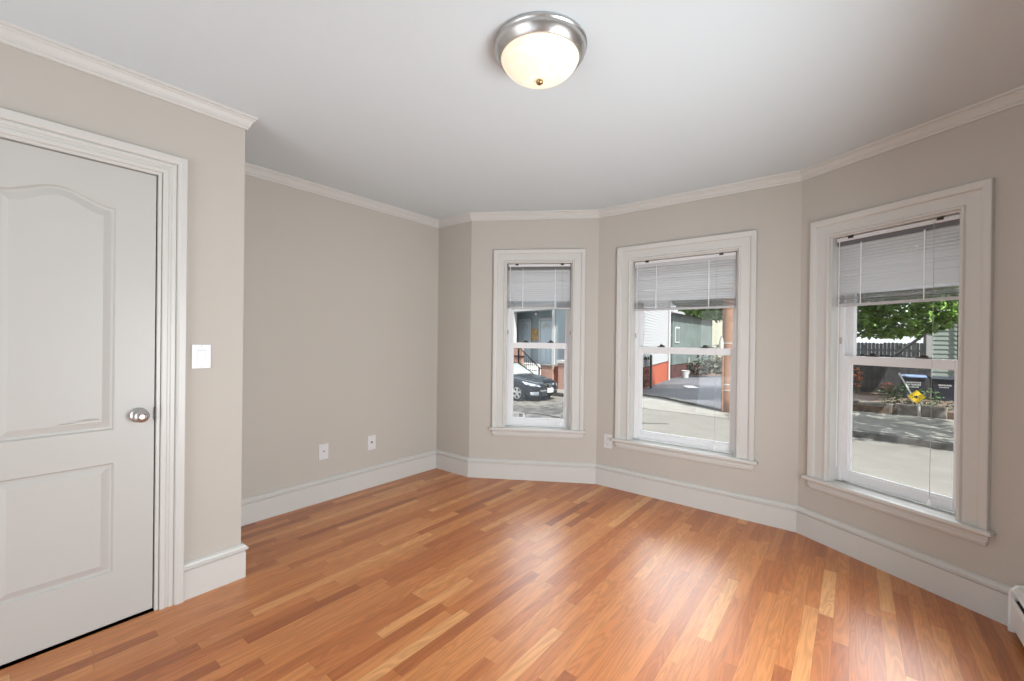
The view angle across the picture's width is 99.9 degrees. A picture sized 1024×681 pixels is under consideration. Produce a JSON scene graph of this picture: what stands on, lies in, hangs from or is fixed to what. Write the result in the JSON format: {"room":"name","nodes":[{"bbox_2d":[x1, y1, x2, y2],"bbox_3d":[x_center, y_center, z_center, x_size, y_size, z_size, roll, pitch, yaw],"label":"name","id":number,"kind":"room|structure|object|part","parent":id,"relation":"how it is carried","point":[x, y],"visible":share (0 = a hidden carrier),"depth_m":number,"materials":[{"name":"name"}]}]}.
{"room":"empty bedroom","nodes":[
{"label":"empty bedroom","id":0,"kind":"room"},
{"bbox_2d":[0,43,244,669],"bbox_3d":[-2.378,0.039,1.216,0.200,2.657,2.847,1,0,38],"label":"wall","id":1,"kind":"structure","parent":0,"point":[30,84],"depth_m":2.13,"materials":[{"name":"beige paint"}]},
{"bbox_2d":[0,107,187,665],"bbox_3d":[-1.900,0.191,1.791,0.252,2.122,0.841,1,0,38],"label":"door","id":2,"kind":"structure","parent":1,"relation":"in","point":[84,215],"depth_m":1.82,"materials":[{"name":"paint"}]},
{"bbox_3d":[-1.671,0.339,1.935,0.064,0.067,0.067,1,0,38],"label":"knob","id":3,"kind":"part","parent":2,"relation":"part of","materials":[{"name":"silver metal"}]},
{"bbox_2d":[0,19,258,129],"bbox_3d":[-2.191,-1.154,1.233,0.047,0.066,2.696,1,0,38],"label":"crown molding","id":4,"kind":"structure","parent":1,"relation":"attached to","point":[12,35],"depth_m":1.85,"materials":[{"name":"paint"}]},
{"bbox_2d":[191,344,210,368],"bbox_3d":[-1.537,0.079,2.128,0.010,0.120,0.083,1,0,38],"label":"light switch","id":5,"kind":"object","parent":1,"relation":"attached to","point":[200,353],"visible":1,"depth_m":2.12,"materials":[{"name":"white plastic"}]},
{"bbox_2d":[184,544,248,600],"bbox_3d":[-2.232,1.160,1.238,0.028,0.178,2.677,1,0,38],"label":"baseboard","id":6,"kind":"structure","parent":1,"relation":"attached to","point":[206,573],"depth_m":2.17,"materials":[{"name":"paint"}]},
{"bbox_2d":[241,174,438,498],"bbox_3d":[-1.436,0.044,3.546,0.200,2.657,2.391,1,0,38],"label":"wall","id":7,"kind":"structure","parent":0,"point":[340,298],"depth_m":3.40,"materials":[{"name":"beige paint"}]},
{"bbox_2d":[319,443,327,459],"bbox_3d":[-1.465,0.867,3.350,0.016,0.122,0.078,1,0,38],"label":"wall jack","id":8,"kind":"object","parent":7,"relation":"attached to","point":[323,448],"visible":1,"depth_m":3.35,"materials":[{"name":"white plastic"}]},
{"bbox_2d":[241,450,435,525],"bbox_3d":[-1.359,1.165,3.479,0.028,0.178,1.990,1,0,38],"label":"baseboard","id":9,"kind":"structure","parent":7,"relation":"attached to","point":[263,506],"depth_m":3.38,"materials":[{"name":"paint"}]},
{"bbox_2d":[245,162,438,227],"bbox_3d":[-1.323,-1.150,3.467,0.047,0.066,1.990,1,0,38],"label":"crown molding","id":10,"kind":"structure","parent":7,"relation":"attached to","point":[256,171],"depth_m":3.37,"materials":[{"name":"paint"}]},
{"bbox_2d":[367,435,375,449],"bbox_3d":[-1.203,0.875,3.688,0.007,0.122,0.078,1,0,39],"label":"wall jack","id":11,"kind":"object","parent":7,"relation":"attached to","point":[371,439],"visible":1,"depth_m":3.69,"materials":[{"name":"white plastic"}]},
{"bbox_2d":[436,221,471,456],"bbox_3d":[-0.579,0.052,4.267,0.644,2.657,0.200,1,0,38],"label":"wall","id":12,"kind":"structure","parent":0,"point":[454,270],"depth_m":4.12,"materials":[{"name":"beige paint"}]},
{"bbox_2d":[436,449,468,476],"bbox_3d":[-0.582,1.172,4.117,0.453,0.178,0.028,1,0,38],"label":"baseboard","id":13,"kind":"structure","parent":12,"relation":"attached to","point":[446,461],"depth_m":4.10,"materials":[{"name":"paint"}]},
{"bbox_2d":[439,213,470,227],"bbox_3d":[-0.557,-1.143,4.101,0.458,0.066,0.047,1,0,38],"label":"crown molding","id":14,"kind":"structure","parent":12,"relation":"attached to","point":[462,218],"depth_m":4.08,"materials":[{"name":"paint"}]},
{"bbox_2d":[0,0,1023,219],"bbox_3d":[-0.462,-1.237,1.487,4.216,0.140,5.601,1,0,38],"label":"ceiling","id":15,"kind":"structure","parent":0,"point":[409,105],"depth_m":1.92,"materials":[{"name":"white paint"}]},
{"bbox_2d":[493,11,586,88],"bbox_3d":[0.110,-1.083,1.694,0.368,0.154,0.368,1,0,0],"label":"ceiling lamp","id":16,"kind":"object","parent":15,"relation":"attached to","point":[536,49],"visible":1,"depth_m":1.59,"materials":[{"name":"white glass"}]},
{"bbox_3d":[0.109,-1.070,1.694,0.308,0.087,0.308,1,0,0],"label":"lamp shade","id":17,"kind":"part","parent":16,"relation":"part of","materials":[{"name":"white glass"}]},
{"bbox_2d":[0,468,1023,680],"bbox_3d":[-0.494,1.320,1.494,4.216,0.100,5.601,1,0,38],"label":"floor","id":18,"kind":"structure","parent":0,"point":[435,574],"depth_m":2.05,"materials":[{"name":"brown wood"}]},
{"bbox_2d":[469,218,598,462],"bbox_3d":[0.230,0.063,4.014,1.218,2.657,0.200,1,0,7],"label":"wall","id":19,"kind":"structure","parent":0,"point":[487,236],"depth_m":3.94,"materials":[{"name":"beige paint"}]},
{"bbox_2d":[467,457,595,483],"bbox_3d":[0.170,1.182,3.908,1.170,0.178,0.028,1,0,7],"label":"baseboard","id":20,"kind":"structure","parent":19,"relation":"attached to","point":[551,471],"depth_m":3.90,"materials":[{"name":"paint"}]},
{"bbox_2d":[469,209,598,220],"bbox_3d":[0.195,-1.133,3.893,1.175,0.066,0.047,1,0,7],"label":"crown molding","id":21,"kind":"structure","parent":19,"relation":"attached to","point":[594,213],"depth_m":3.89,"materials":[{"name":"paint"}]},
{"bbox_2d":[489,249,585,438],"bbox_3d":[0.250,0.029,4.006,0.874,1.706,0.292,1,0,7],"label":"window","id":22,"kind":"structure","parent":19,"relation":"in","point":[504,423],"depth_m":3.93,"materials":[{"name":"paint"}]},
{"bbox_2d":[513,412,524,416],"bbox_3d":[0.061,0.699,4.041,0.115,0.044,0.002,1,0,7],"label":"label sticker","id":23,"kind":"object","parent":22,"relation":"attached to","point":[515,414],"visible":1,"depth_m":4.04,"materials":[{"name":"white paper"}]},
{"bbox_3d":[0.246,0.408,4.015,0.560,0.775,0.040,1,0,7],"label":"sash","id":24,"kind":"part","parent":22,"relation":"part of","materials":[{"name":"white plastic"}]},
{"bbox_2d":[508,263,570,425],"bbox_3d":[0.241,0.031,3.936,0.568,1.471,0.047,1,0,7],"label":"mini blind","id":25,"kind":"object","parent":22,"relation":"attached to","point":[536,284],"visible":1,"depth_m":3.94,"materials":[{"name":"white plastic"}]},
{"bbox_3d":[0.246,-0.294,3.945,0.568,0.018,0.024,1,0,7],"label":"rail","id":26,"kind":"part","parent":25,"relation":"part of","materials":[{"name":"grey plastic"}]},
{"bbox_3d":[0.251,-0.688,3.944,0.568,0.023,0.026,1,0,7],"label":"head rail","id":27,"kind":"part","parent":25,"relation":"part of","materials":[{"name":"white metal"}]},
{"bbox_3d":[0.450,0.033,3.899,0.004,1.426,0.008,1,0,7],"label":"lift cord","id":28,"kind":"part","parent":25,"relation":"part of","materials":[{"name":"white fabric"}]},
{"bbox_3d":[0.260,-0.314,4.055,0.560,0.778,0.032,1,0,7],"label":"sash","id":29,"kind":"part","parent":22,"relation":"part of","materials":[{"name":"white plastic"}]},
{"bbox_2d":[596,182,801,504],"bbox_3d":[1.419,0.079,3.457,1.621,2.657,0.200,1,0,38],"label":"wall","id":30,"kind":"structure","parent":0,"point":[775,212],"depth_m":3.06,"materials":[{"name":"beige paint"}]},
{"bbox_2d":[604,434,611,448],"bbox_3d":[0.842,0.886,3.777,0.076,0.120,0.008,1,0,38],"label":"wall outlet","id":31,"kind":"object","parent":30,"relation":"attached to","point":[607,438],"visible":1,"depth_m":3.77,"materials":[{"name":"white plastic"}]},
{"bbox_2d":[611,230,757,471],"bbox_3d":[1.386,0.071,3.475,1.103,1.724,0.292,1,0,38],"label":"window","id":32,"kind":"structure","parent":30,"relation":"in","point":[738,453],"depth_m":3.36,"materials":[{"name":"paint"}]},
{"bbox_2d":[634,252,736,448],"bbox_3d":[1.343,0.077,3.421,0.783,1.482,0.047,1,0,38],"label":"mini blind","id":33,"kind":"object","parent":32,"relation":"attached to","point":[687,280],"visible":1,"depth_m":3.40,"materials":[{"name":"white plastic"}]},
{"bbox_3d":[1.353,-0.255,3.428,0.783,0.018,0.024,1,0,38],"label":"rail","id":34,"kind":"part","parent":33,"relation":"part of","materials":[{"name":"grey"}]},
{"bbox_3d":[1.358,-0.648,3.426,0.783,0.023,0.026,1,0,38],"label":"head rail","id":35,"kind":"part","parent":33,"relation":"part of","materials":[{"name":"white metal"}]},
{"bbox_3d":[1.506,-0.433,3.289,0.006,0.355,0.001,1,0,38],"label":"ladder cord","id":36,"kind":"part","parent":33,"relation":"part of","materials":[{"name":"white fabric"}]},
{"bbox_3d":[1.539,0.078,3.251,0.004,1.437,0.008,1,0,38],"label":"lift cord","id":37,"kind":"part","parent":33,"relation":"part of","materials":[{"name":"white fabric"}]},
{"bbox_3d":[1.386,0.452,3.483,0.775,0.790,0.040,1,0,38],"label":"sash","id":38,"kind":"part","parent":32,"relation":"part of","materials":[{"name":"white plastic"}]},
{"bbox_3d":[1.422,-0.276,3.514,0.775,0.774,0.032,1,0,38],"label":"sash","id":39,"kind":"part","parent":32,"relation":"part of","materials":[{"name":"white plastic"}]},
{"bbox_2d":[595,463,797,531],"bbox_3d":[1.335,1.198,3.371,1.508,0.178,0.028,1,0,38],"label":"baseboard","id":40,"kind":"structure","parent":30,"relation":"attached to","point":[777,514],"depth_m":3.27,"materials":[{"name":"paint"}]},
{"bbox_2d":[598,170,801,217],"bbox_3d":[1.357,-1.117,3.357,1.508,0.066,0.047,1,0,38],"label":"crown molding","id":41,"kind":"structure","parent":30,"relation":"attached to","point":[793,176],"depth_m":3.26,"materials":[{"name":"paint"}]},
{"bbox_2d":[798,104,1023,586],"bbox_3d":[2.234,0.092,2.416,0.200,2.657,1.238,1,0,-20],"label":"wall","id":42,"kind":"structure","parent":0,"point":[991,146],"depth_m":2.07,"materials":[{"name":"beige paint"}]},
{"bbox_2d":[801,177,995,545],"bbox_3d":[2.210,0.104,2.464,0.292,1.742,0.903,1,0,-20],"label":"window","id":43,"kind":"structure","parent":42,"relation":"in","point":[966,515],"depth_m":2.31,"materials":[{"name":"paint"}]},
{"bbox_2d":[836,214,959,504],"bbox_3d":[2.144,0.108,2.440,0.047,1.503,0.589,1,0,-20],"label":"mini blind","id":44,"kind":"object","parent":43,"relation":"attached to","point":[867,259],"visible":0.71,"depth_m":2.40,"materials":[{"name":"white plastic"}]},
{"bbox_3d":[2.094,-0.408,2.581,0.001,0.372,0.006,1,0,-20],"label":"ladder cord","id":45,"kind":"part","parent":44,"relation":"part of","materials":[{"name":"white fabric"}]},
{"bbox_3d":[2.157,-0.217,2.443,0.024,0.018,0.589,1,0,-20],"label":"rail","id":46,"kind":"part","parent":44,"relation":"part of","materials":[{"name":"grey"}]},
{"bbox_3d":[2.162,-0.627,2.442,0.026,0.023,0.589,1,0,-20],"label":"head rail","id":47,"kind":"part","parent":44,"relation":"part of","materials":[{"name":"white metal"}]},
{"bbox_3d":[2.198,-0.406,2.293,0.001,0.372,0.006,1,0,-20],"label":"ladder cord","id":48,"kind":"part","parent":44,"relation":"part of","materials":[{"name":"white fabric"}]},
{"bbox_3d":[2.200,0.108,2.253,0.008,1.458,0.004,1,0,-20],"label":"lift cord","id":49,"kind":"part","parent":44,"relation":"part of","materials":[{"name":"white fabric"}]},
{"bbox_3d":[2.212,0.494,2.468,0.040,0.791,0.581,1,0,-20],"label":"sash","id":50,"kind":"part","parent":43,"relation":"part of","materials":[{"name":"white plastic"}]},
{"bbox_3d":[2.262,-0.244,2.481,0.032,0.794,0.581,1,0,-20],"label":"sash","id":51,"kind":"part","parent":43,"relation":"part of","materials":[{"name":"white plastic"}]},
{"bbox_2d":[796,506,1010,625],"bbox_3d":[2.103,1.210,2.406,0.028,0.178,1.069,1,0,-20],"label":"baseboard","id":52,"kind":"structure","parent":42,"relation":"attached to","point":[985,596],"depth_m":2.30,"materials":[{"name":"paint"}]},
{"bbox_2d":[799,85,1023,180],"bbox_3d":[2.123,-1.105,2.396,0.047,0.066,1.069,1,0,-20],"label":"crown molding","id":53,"kind":"structure","parent":42,"relation":"attached to","point":[1013,98],"depth_m":2.27,"materials":[{"name":"paint"}]},
{"bbox_3d":[0.909,0.083,-0.025,0.200,2.657,4.992,1,0,38],"label":"wall","id":54,"kind":"structure","parent":0,"visible":0},
{"bbox_2d":[1008,585,1023,645],"bbox_3d":[1.669,1.188,1.170,0.070,0.219,1.900,1,0,38],"label":"baseboard heater","id":55,"kind":"object","parent":54,"relation":"attached to","point":[1016,593],"visible":1,"depth_m":1.88,"materials":[{"name":"white metal"}]},
{"label":"outside","id":56,"kind":"structure","parent":0,"visible":0},
{"bbox_2d":[643,375,721,408],"bbox_3d":[9.203,2.324,20.839,15.450,0.600,11.900,1,0,-39],"label":"driveway","id":57,"kind":"structure","parent":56,"point":[708,392],"depth_m":18.07,"materials":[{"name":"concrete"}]},
{"bbox_2d":[681,370,690,377],"bbox_3d":[10.652,2.085,26.435,0.490,0.490,0.492,1,0,0],"label":"bucket","id":58,"kind":"object","parent":57,"relation":"on","point":[685,373],"visible":0.94,"depth_m":26.27,"materials":[{"name":"grey plastic"}]},
{"bbox_2d":[687,344,721,375],"bbox_3d":[13.681,1.280,28.375,5.017,2.209,2.841,1,0,-43],"label":"shrub","id":59,"kind":"object","parent":57,"relation":"on","point":[702,362],"visible":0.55,"depth_m":27.73,"materials":[{"name":"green plant"}]},
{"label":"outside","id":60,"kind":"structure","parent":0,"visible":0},
{"bbox_2d":[703,373,721,375],"bbox_3d":[24.471,3.527,29.355,108.708,2.300,112.108,1,0,0],"label":"ground","id":61,"kind":"structure","parent":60,"point":[711,374],"depth_m":32.26,"materials":[{"name":"soil"}]},
{"bbox_2d":[518,348,541,374],"bbox_3d":[0.789,1.480,19.727,0.061,2.399,1.628,1,0,-39],"label":"stair rail","id":62,"kind":"object","parent":61,"relation":"on","point":[518,348],"visible":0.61,"depth_m":19.76,"materials":[{"name":"black metal"}]},
{"bbox_2d":[525,365,540,374],"bbox_3d":[1.303,1.999,20.329,0.850,1.580,1.190,1,0,-39],"label":"porch steps","id":63,"kind":"structure","parent":61,"relation":"on","point":[537,367],"depth_m":20.57,"materials":[{"name":"grey"}]},
{"bbox_2d":[514,348,563,388],"bbox_3d":[1.526,1.389,19.548,0.600,2.500,4.090,1,0,-39],"label":"brick wall","id":64,"kind":"structure","parent":61,"relation":"on","point":[547,370],"depth_m":18.99,"materials":[{"name":"brick"}]},
{"bbox_3d":[1.629,1.841,19.218,0.250,1.400,0.760,1,0,-39],"label":"wall panel","id":65,"kind":"part","parent":64,"relation":"part of","materials":[{"name":"red brick"}]},
{"bbox_2d":[554,366,557,388],"bbox_3d":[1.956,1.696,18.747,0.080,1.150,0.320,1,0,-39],"label":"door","id":66,"kind":"structure","parent":64,"relation":"in","point":[555,367],"depth_m":18.75,"materials":[{"name":"brown wood"}]},
{"bbox_2d":[514,280,565,367],"bbox_3d":[1.143,-1.903,23.701,3.600,9.600,9.000,1,0,-39],"label":"house","id":67,"kind":"structure","parent":61,"relation":"on","point":[531,325],"depth_m":22.39,"materials":[{"name":"grey"}]},
{"bbox_3d":[0.712,0.072,23.517,0.050,2.200,0.840,1,0,-39],"label":"door","id":68,"kind":"part","parent":67,"relation":"part of","materials":[{"name":"white paint"}]},
{"bbox_3d":[0.701,-0.008,23.507,0.100,2.360,1.080,1,0,-39],"label":"door frame","id":69,"kind":"part","parent":67,"relation":"part of","materials":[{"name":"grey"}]},
{"bbox_3d":[1.070,-0.258,21.490,0.240,3.080,3.310,1,0,-39],"label":"porch frame","id":70,"kind":"part","parent":67,"relation":"part of","materials":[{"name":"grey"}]},
{"bbox_3d":[1.768,0.009,22.197,0.100,2.360,1.080,1,0,-39],"label":"door frame","id":71,"kind":"part","parent":67,"relation":"part of","materials":[{"name":"grey wood"}]},
{"bbox_3d":[1.779,0.089,22.207,0.050,2.200,0.840,1,0,-39],"label":"door","id":72,"kind":"part","parent":67,"relation":"part of","materials":[{"name":"blue paint"}]},
{"bbox_3d":[1.750,0.364,22.187,0.014,1.310,0.700,1,0,-39],"label":"door panel","id":73,"kind":"part","parent":67,"relation":"part of","materials":[{"name":"blue paint"}]},
{"bbox_2d":[551,392,563,396],"bbox_3d":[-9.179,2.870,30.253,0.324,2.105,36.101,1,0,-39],"label":"kerb","id":74,"kind":"object","parent":61,"relation":"on","point":[559,394],"visible":0.05,"depth_m":16.48,"materials":[{"name":"concrete"}]},
{"bbox_2d":[643,268,670,388],"bbox_3d":[6.219,-1.649,21.370,2.472,9.300,10.036,1,0,28],"label":"house","id":75,"kind":"structure","parent":61,"relation":"on","point":[657,324],"depth_m":21.81,"materials":[{"name":"grey"}]},
{"bbox_2d":[643,355,651,387],"bbox_3d":[5.952,1.397,18.924,0.090,1.500,0.930,1,0,40],"label":"iron gate","id":76,"kind":"object","parent":75,"relation":"attached to","point":[648,381],"visible":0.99,"depth_m":18.94,"materials":[{"name":"black metal"}]},
{"bbox_2d":[643,393,720,410],"bbox_3d":[5.469,2.099,14.572,0.260,0.285,4.554,1,0,-16],"label":"driveway edge","id":77,"kind":"structure","parent":61,"relation":"on","point":[644,394],"depth_m":13.93,"materials":[{"name":"concrete"}]},
{"bbox_2d":[670,310,711,377],"bbox_3d":[11.457,0.599,31.299,4.100,5.900,10.262,1,0,38],"label":"garage","id":78,"kind":"structure","parent":61,"relation":"on","point":[687,331],"depth_m":28.69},
{"bbox_3d":[10.403,-0.352,26.990,0.030,0.820,0.670,1,0,38],"label":"pane","id":79,"kind":"part","parent":78,"relation":"part of","materials":[{"name":"white glass"}]},
{"bbox_2d":[711,320,721,371],"bbox_3d":[19.978,-1.565,38.900,8.800,10.400,5.500,1,0,15],"label":"house","id":80,"kind":"structure","parent":61,"relation":"on","point":[716,327],"depth_m":37.00,"materials":[{"name":"beige"}]},
{"bbox_2d":[719,264,733,412],"bbox_3d":[6.115,-2.360,12.210,0.420,9.200,0.320,1,0,0],"label":"utility pole","id":81,"kind":"object","parent":61,"relation":"on","point":[726,340],"visible":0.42,"depth_m":12.11,"materials":[{"name":"brown wood"}]},
{"bbox_2d":[669,235,959,340],"bbox_3d":[9.387,-1.842,13.927,8.538,7.847,5.899,1,0,23],"label":"street tree","id":82,"kind":"object","parent":61,"relation":"on","point":[870,318],"visible":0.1,"depth_m":12.35,"materials":[{"name":"green plant"}]},
{"bbox_2d":[854,342,922,385],"bbox_3d":[14.950,1.199,17.455,0.170,2.270,3.284,1,0,-39],"label":"picket fence","id":83,"kind":"object","parent":61,"relation":"on","point":[885,348],"visible":0.2,"depth_m":17.25,"materials":[{"name":"grey wood"}]},
{"bbox_2d":[853,354,930,396],"bbox_3d":[12.767,1.395,15.572,0.170,1.835,3.450,1,0,-39],"label":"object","id":84,"kind":"object","parent":61,"relation":"on","point":[873,377],"visible":0.3,"depth_m":15.12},
{"bbox_3d":[13.851,1.469,14.296,0.100,1.720,0.100,1,0,-39],"label":"post","id":85,"kind":"part","parent":84,"relation":"part of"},
{"bbox_2d":[853,399,947,418],"bbox_3d":[10.013,1.994,12.410,0.305,0.588,3.588,1,0,-39],"label":"retaining edge","id":86,"kind":"object","parent":61,"relation":"on","point":[929,411],"visible":0.26,"depth_m":11.46,"materials":[{"name":"stone"}]},
{"bbox_2d":[852,428,953,450],"bbox_3d":[18.031,2.251,-3.570,0.290,0.300,37.102,1,0,-39],"label":"kerb","id":87,"kind":"object","parent":61,"relation":"on","point":[894,438],"depth_m":8.62,"materials":[{"name":"concrete"}]},
{"bbox_2d":[853,391,953,419],"bbox_3d":[13.452,2.075,10.755,5.600,0.400,9.100,1,0,-39],"label":"planting bed","id":88,"kind":"object","parent":61,"relation":"on","point":[863,396],"visible":0.08,"depth_m":12.73,"materials":[{"name":"soil"}]},
{"bbox_2d":[853,367,863,392],"bbox_3d":[12.133,1.424,15.125,0.393,0.964,0.373,1,0,25],"label":"flowering plant","id":89,"kind":"object","parent":88,"relation":"on","point":[859,372],"visible":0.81,"depth_m":15.12,"materials":[{"name":"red plant"}]},
{"bbox_2d":[880,382,895,394],"bbox_3d":[12.796,1.669,14.633,0.483,0.494,0.445,1,0,0],"label":"flowering plant","id":90,"kind":"object","parent":88,"relation":"on","point":[888,383],"visible":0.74,"depth_m":14.63,"materials":[{"name":"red plant"}]},
{"bbox_2d":[875,383,943,405],"bbox_3d":[11.321,1.562,12.279,1.486,0.712,0.825,1,0,22],"label":"leafy shrub","id":91,"kind":"object","parent":88,"relation":"on","point":[892,395],"visible":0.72,"depth_m":12.22,"materials":[{"name":"green plant"}]},
{"bbox_2d":[893,334,926,355],"bbox_3d":[13.614,0.935,14.767,0.100,2.381,0.870,1,0,-39],"label":"stair rail","id":92,"kind":"object","parent":88,"relation":"on","point":[913,342],"visible":0.3,"depth_m":14.63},
{"bbox_3d":[13.707,1.077,14.651,0.070,2.100,0.070,1,0,-39],"label":"post","id":93,"kind":"part","parent":92,"relation":"part of","materials":[{"name":"wood"}]},
{"bbox_3d":[13.866,0.954,14.457,0.070,2.350,0.070,1,0,-39],"label":"post","id":94,"kind":"part","parent":92,"relation":"part of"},
{"bbox_2d":[900,374,926,397],"bbox_3d":[12.963,1.614,13.927,0.616,1.012,0.742,1,0,38],"label":"bin","id":95,"kind":"object","parent":88,"relation":"on","point":[914,380],"visible":0.43,"depth_m":13.69,"materials":[{"name":"grey plastic"}]},
{"bbox_3d":[12.959,1.144,13.914,0.616,0.074,0.712,1,0,38],"label":"bin lid","id":96,"kind":"part","parent":95,"relation":"part of","materials":[{"name":"blue plastic"}]},
{"bbox_2d":[924,400,953,410],"bbox_3d":[12.396,1.822,11.568,1.896,0.368,1.843,1,0,0],"label":"ground cover","id":97,"kind":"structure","parent":88,"relation":"on","point":[939,403],"depth_m":11.85,"materials":[{"name":"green plant"}]},
{"bbox_2d":[928,376,953,401],"bbox_3d":[13.504,1.632,13.488,0.603,0.990,0.726,1,0,38],"label":"bin","id":98,"kind":"object","parent":88,"relation":"on","point":[944,385],"visible":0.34,"depth_m":13.27,"materials":[{"name":"grey plastic"}]},
{"bbox_3d":[13.500,1.173,13.475,0.603,0.072,0.696,1,0,38],"label":"bin lid","id":99,"kind":"part","parent":98,"relation":"part of","materials":[{"name":"grey plastic"}]},
{"bbox_2d":[898,373,925,416],"bbox_3d":[10.572,1.509,11.385,0.126,1.280,0.555,1,0,-41],"label":"diamond sign","id":100,"kind":"object","parent":61,"relation":"on","point":[916,396],"visible":0.95,"depth_m":11.29,"materials":[{"name":"yellow metal"}]},
{"bbox_3d":[10.680,1.914,11.282,0.100,0.474,0.070,1,0,42],"label":"sign post","id":101,"kind":"part","parent":100,"relation":"part of","materials":[{"name":"grey metal"}]},
{"bbox_2d":[926,243,957,376],"bbox_3d":[18.514,-2.461,13.175,7.165,10.300,8.550,1,0,-39],"label":"house","id":102,"kind":"structure","parent":61,"relation":"on","point":[945,343],"depth_m":14.20,"materials":[{"name":"wood"}]},
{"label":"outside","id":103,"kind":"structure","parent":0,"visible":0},
{"bbox_2d":[642,396,729,418],"bbox_3d":[4.770,2.179,14.007,2.715,0.345,7.166,1,0,-29],"label":"apron","id":104,"kind":"object","parent":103,"point":[654,403],"visible":0.21,"depth_m":12.84,"materials":[{"name":"concrete"}]},
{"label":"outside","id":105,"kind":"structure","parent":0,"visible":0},
{"bbox_2d":[852,411,953,441],"bbox_3d":[19.868,2.269,-2.074,4.450,0.280,37.124,1,0,-39],"label":"sidewalk","id":106,"kind":"structure","parent":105,"point":[914,426],"depth_m":9.97,"materials":[{"name":"concrete"}]},
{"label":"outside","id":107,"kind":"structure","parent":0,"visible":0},
{"bbox_2d":[513,396,952,497],"bbox_3d":[1.873,3.027,10.946,7.100,2.070,80.000,1,0,-39],"label":"sidewalk","id":108,"kind":"structure","parent":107,"point":[910,465],"depth_m":8.20,"materials":[{"name":"concrete"}]},
{"bbox_2d":[513,362,556,400],"bbox_3d":[-0.222,1.483,16.496,4.254,1.363,1.714,1,0,44],"label":"parked car","id":109,"kind":"object","parent":108,"relation":"on","point":[526,384],"visible":0.55,"depth_m":15.09,"materials":[{"name":"black paint"}]},
{"bbox_3d":[-0.525,1.042,16.882,2.402,0.466,1.426,1,0,44],"label":"cabin glass","id":110,"kind":"part","parent":109,"relation":"part of","materials":[{"name":"grey"}]},
{"bbox_2d":[541,391,555,394],"bbox_3d":[1.305,1.844,15.117,0.035,0.114,0.880,1,0,44],"label":"grille","id":111,"kind":"object","parent":109,"relation":"attached to","point":[542,392],"depth_m":15.03,"materials":[{"name":"grey"}]},
{"bbox_2d":[543,383,554,388],"bbox_3d":[1.308,1.615,15.117,0.038,0.167,0.704,1,0,44],"label":"grille","id":112,"kind":"object","parent":109,"relation":"attached to","point":[545,385],"depth_m":15.06,"materials":[{"name":"grey"}]}
]}

